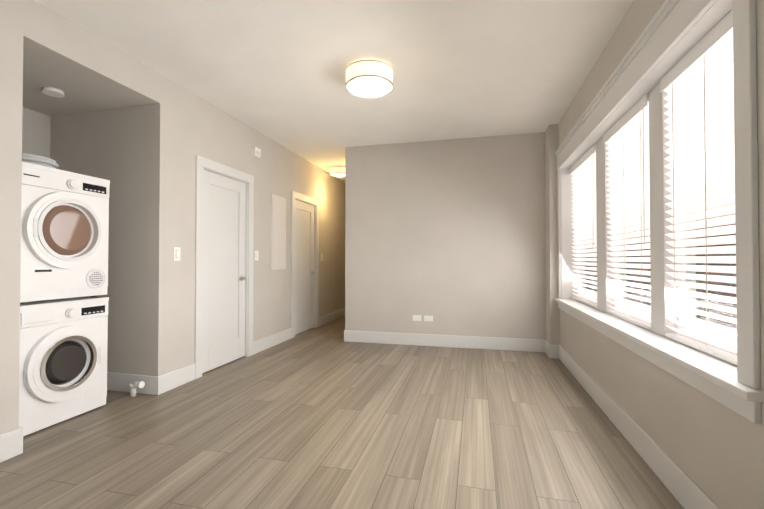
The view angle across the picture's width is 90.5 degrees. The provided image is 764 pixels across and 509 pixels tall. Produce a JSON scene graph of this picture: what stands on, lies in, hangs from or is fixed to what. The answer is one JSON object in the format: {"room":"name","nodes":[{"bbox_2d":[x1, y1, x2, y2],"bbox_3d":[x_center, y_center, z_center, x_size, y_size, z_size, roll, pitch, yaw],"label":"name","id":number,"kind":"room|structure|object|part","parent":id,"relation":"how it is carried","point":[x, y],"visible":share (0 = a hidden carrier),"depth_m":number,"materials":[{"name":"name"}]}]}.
{"room":"empty living room","nodes":[
{"label":"empty living room","id":0,"kind":"room"},
{"bbox_2d":[23,0,160,115],"bbox_3d":[-2.567,-1.381,2.823,1.250,0.240,0.980,0,-1,14],"label":"soffit","id":1,"kind":"structure","parent":0,"point":[83,70],"depth_m":2.71,"materials":[{"name":"beige paint"}]},
{"bbox_2d":[41,87,64,97],"bbox_3d":[-2.521,-1.246,2.903,0.136,0.028,0.136,0,-1,14],"label":"smoke detector","id":2,"kind":"object","parent":1,"relation":"attached to","point":[54,92],"visible":1,"depth_m":2.88,"materials":[{"name":"white plastic"}]},
{"bbox_2d":[0,0,344,434],"bbox_3d":[-2.159,-0.152,4.591,1.320,2.650,10.200,0,-1,14],"label":"wall","id":3,"kind":"structure","parent":0,"point":[142,158],"depth_m":3.25,"materials":[{"name":"beige paint"}]},
{"bbox_2d":[0,426,22,462],"bbox_3d":[-2.405,1.048,0.888,0.046,0.150,2.666,0,-1,14],"label":"baseboard","id":4,"kind":"structure","parent":3,"relation":"attached to","point":[11,442],"depth_m":2.12,"materials":[{"name":"white paint"}]},
{"bbox_2d":[107,372,163,394],"bbox_3d":[-2.419,1.080,3.250,1.216,0.150,0.016,0,-1,14],"label":"baseboard","id":5,"kind":"structure","parent":3,"relation":"attached to","point":[154,385],"depth_m":3.15,"materials":[{"name":"white paint"}]},
{"bbox_2d":[174,247,179,260],"bbox_3d":[-1.791,-0.004,3.312,0.011,0.116,0.072,0,-1,14],"label":"light switch","id":6,"kind":"object","parent":3,"relation":"attached to","point":[176,253],"visible":1,"depth_m":3.31,"materials":[{"name":"white plastic"}]},
{"bbox_2d":[164,363,194,392],"bbox_3d":[-1.782,1.081,3.326,0.016,0.150,0.380,0,-1,14],"label":"baseboard","id":7,"kind":"structure","parent":3,"relation":"attached to","point":[181,376],"depth_m":3.32,"materials":[{"name":"white paint"}]},
{"bbox_2d":[194,155,253,378],"bbox_3d":[-1.681,0.120,3.989,0.138,2.090,0.930,0,-1,14],"label":"door frame","id":8,"kind":"structure","parent":3,"relation":"attached to","point":[202,164],"depth_m":3.70,"materials":[{"name":"white paint"}]},
{"bbox_2d":[202,170,246,372],"bbox_3d":[-1.640,0.165,3.977,0.098,1.976,0.728,0,-1,14],"label":"door","id":9,"kind":"structure","parent":3,"relation":"in","point":[224,277],"depth_m":3.98,"materials":[{"name":"white paint"}]},
{"bbox_2d":[253,147,260,157],"bbox_3d":[-1.486,-1.214,4.494,0.040,0.100,0.120,0,-1,14],"label":"fire alarm strobe","id":10,"kind":"object","parent":3,"relation":"attached to","point":[256,152],"visible":1,"depth_m":4.47,"materials":[{"name":"white plastic"}]},
{"bbox_2d":[253,328,291,354],"bbox_3d":[-1.395,1.102,4.879,0.016,0.150,0.960,0,-1,14],"label":"baseboard","id":11,"kind":"structure","parent":3,"relation":"attached to","point":[259,345],"depth_m":4.81,"materials":[{"name":"white paint"}]},
{"bbox_2d":[271,194,285,269],"bbox_3d":[-1.361,-0.287,5.013,0.026,0.970,0.380,0,-1,14],"label":"breaker panel","id":12,"kind":"object","parent":3,"relation":"attached to","point":[278,232],"visible":1,"depth_m":4.98,"materials":[{"name":"paint"}]},
{"bbox_2d":[291,191,318,337],"bbox_3d":[-1.224,0.144,5.823,0.138,2.090,0.930,0,-1,14],"label":"door frame","id":13,"kind":"structure","parent":3,"relation":"attached to","point":[304,198],"depth_m":5.88,"materials":[{"name":"white paint"}]},
{"bbox_2d":[295,200,315,334],"bbox_3d":[-1.183,0.189,5.811,0.098,1.976,0.728,0,-1,14],"label":"door","id":14,"kind":"structure","parent":3,"relation":"in","point":[304,267],"depth_m":5.85,"materials":[{"name":"white paint"}]},
{"bbox_2d":[319,308,344,325],"bbox_3d":[-0.679,1.140,7.756,0.016,0.150,3.110,0,-1,14],"label":"baseboard","id":15,"kind":"structure","parent":3,"relation":"attached to","point":[327,318],"depth_m":6.80,"materials":[{"name":"white paint"}]},
{"bbox_2d":[34,0,632,181],"bbox_3d":[-0.335,-1.513,4.155,5.400,0.060,10.400,0,-1,14],"label":"ceiling","id":16,"kind":"structure","parent":0,"point":[274,70],"depth_m":2.88,"materials":[{"name":"white paint"}]},
{"bbox_2d":[330,166,344,176],"bbox_3d":[-0.715,-1.375,6.309,0.308,0.160,0.308,0,-1,14],"label":"light","id":17,"kind":"object","parent":16,"relation":"attached to","point":[337,171],"visible":0.85,"depth_m":6.19,"materials":[{"name":"white glass"}]},
{"bbox_2d":[345,60,392,97],"bbox_3d":[-0.101,-1.410,3.065,0.388,0.175,0.388,0,-1,14],"label":"ceiling light","id":18,"kind":"object","parent":16,"relation":"attached to","point":[369,78],"visible":1,"depth_m":2.96,"materials":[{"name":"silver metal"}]},
{"bbox_2d":[0,316,683,508],"bbox_3d":[-0.335,1.196,4.119,5.400,0.060,10.400,0,-1,14],"label":"floor","id":19,"kind":"structure","parent":0,"point":[326,416],"depth_m":2.31,"materials":[{"name":"brown wood"}]},
{"bbox_2d":[18,296,108,435],"bbox_3d":[-2.429,0.734,2.657,0.650,0.825,0.600,0,-1,14],"label":"washer","id":20,"kind":"object","parent":19,"relation":"on","point":[63,360],"visible":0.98,"depth_m":2.54,"materials":[{"name":"white plastic"}]},
{"bbox_2d":[20,153,109,303],"bbox_3d":[-2.429,-0.173,2.669,0.650,0.976,0.600,0,-1,14],"label":"dryer","id":21,"kind":"object","parent":20,"relation":"on","point":[64,231],"depth_m":2.55,"materials":[{"name":"white plastic"}]},
{"bbox_3d":[-2.373,-0.617,2.579,0.224,0.089,0.280,0,-1,14],"label":"hose coil","id":22,"kind":"part","parent":21,"relation":"part of","materials":[{"name":"white plastic"}]},
{"bbox_2d":[129,381,144,396],"bbox_3d":[-1.996,1.091,3.075,0.114,0.124,0.052,0,-1,14],"label":"pipe stub","id":23,"kind":"object","parent":19,"relation":"on","point":[135,384],"visible":1,"depth_m":3.06,"materials":[{"name":"white plastic"}]},
{"bbox_2d":[345,132,545,339],"bbox_3d":[0.797,-0.148,4.906,2.645,2.650,0.120,0,-1,14],"label":"wall","id":24,"kind":"structure","parent":0,"point":[449,235],"depth_m":4.83,"materials":[{"name":"beige paint"}]},
{"bbox_2d":[413,315,420,320],"bbox_3d":[0.454,0.825,4.912,0.116,0.072,0.010,0,-1,14],"label":"electrical outlet","id":25,"kind":"object","parent":24,"relation":"attached to","point":[416,317],"visible":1,"depth_m":4.91,"materials":[{"name":"white plastic"}]},
{"bbox_2d":[424,316,432,320],"bbox_3d":[0.600,0.825,4.875,0.116,0.072,0.010,0,-1,14],"label":"electrical outlet","id":26,"kind":"object","parent":24,"relation":"attached to","point":[428,318],"visible":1,"depth_m":4.87,"materials":[{"name":"white plastic"}]},
{"bbox_2d":[344,330,547,355],"bbox_3d":[0.725,1.101,4.839,2.561,0.150,0.020,0,-1,14],"label":"baseboard","id":27,"kind":"structure","parent":24,"relation":"attached to","point":[493,343],"depth_m":4.80,"materials":[{"name":"white paint"}]},
{"bbox_2d":[545,124,559,344],"bbox_3d":[1.986,-0.155,4.414,0.100,2.650,0.260,0,-1,14],"label":"wall","id":28,"kind":"structure","parent":0,"point":[552,308],"depth_m":4.30,"materials":[{"name":"beige paint"}]},
{"bbox_2d":[559,0,763,508],"bbox_3d":[1.503,-0.192,1.649,0.300,2.650,6.260,0,-1,14],"label":"wall","id":29,"kind":"structure","parent":0,"point":[712,449],"depth_m":1.77,"materials":[{"name":"beige paint"}]},
{"bbox_2d":[556,345,719,508],"bbox_3d":[1.297,1.056,1.498,0.035,0.150,5.700,0,-1,14],"label":"baseboard","id":30,"kind":"structure","parent":29,"relation":"attached to","point":[685,490],"depth_m":2.07,"materials":[{"name":"white paint"}]},
{"bbox_2d":[554,0,763,423],"bbox_3d":[1.711,-0.300,2.733,0.290,1.760,3.138,0,-1,14],"label":"window","id":31,"kind":"structure","parent":29,"relation":"in","point":[673,34],"depth_m":1.97,"materials":[{"name":"white paint"}]},
{"bbox_2d":[569,144,596,307],"bbox_3d":[1.990,-0.241,3.718,0.066,1.429,0.900,0,-1,14],"label":"window blind","id":32,"kind":"object","parent":31,"relation":"attached to","point":[582,170],"visible":0.88,"depth_m":3.68,"materials":[{"name":"white plastic"}]},
{"bbox_2d":[603,93,650,329],"bbox_3d":[1.725,-0.255,2.657,0.066,1.429,0.793,0,-1,14],"label":"window blind","id":33,"kind":"object","parent":31,"relation":"attached to","point":[626,137],"visible":0.79,"depth_m":2.60,"materials":[{"name":"white plastic"}]},
{"bbox_2d":[660,9,736,364],"bbox_3d":[1.489,-0.268,1.709,0.066,1.429,0.796,0,-1,14],"label":"window blind","id":34,"kind":"object","parent":31,"relation":"attached to","point":[697,82],"visible":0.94,"depth_m":1.76,"materials":[{"name":"white plastic"}]},
{"label":"outside","id":35,"kind":"structure","parent":0,"visible":0},
{"bbox_2d":[614,232,677,333],"bbox_3d":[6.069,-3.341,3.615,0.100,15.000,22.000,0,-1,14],"label":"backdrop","id":36,"kind":"structure","parent":35,"point":[676,288],"depth_m":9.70,"materials":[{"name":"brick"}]}
]}

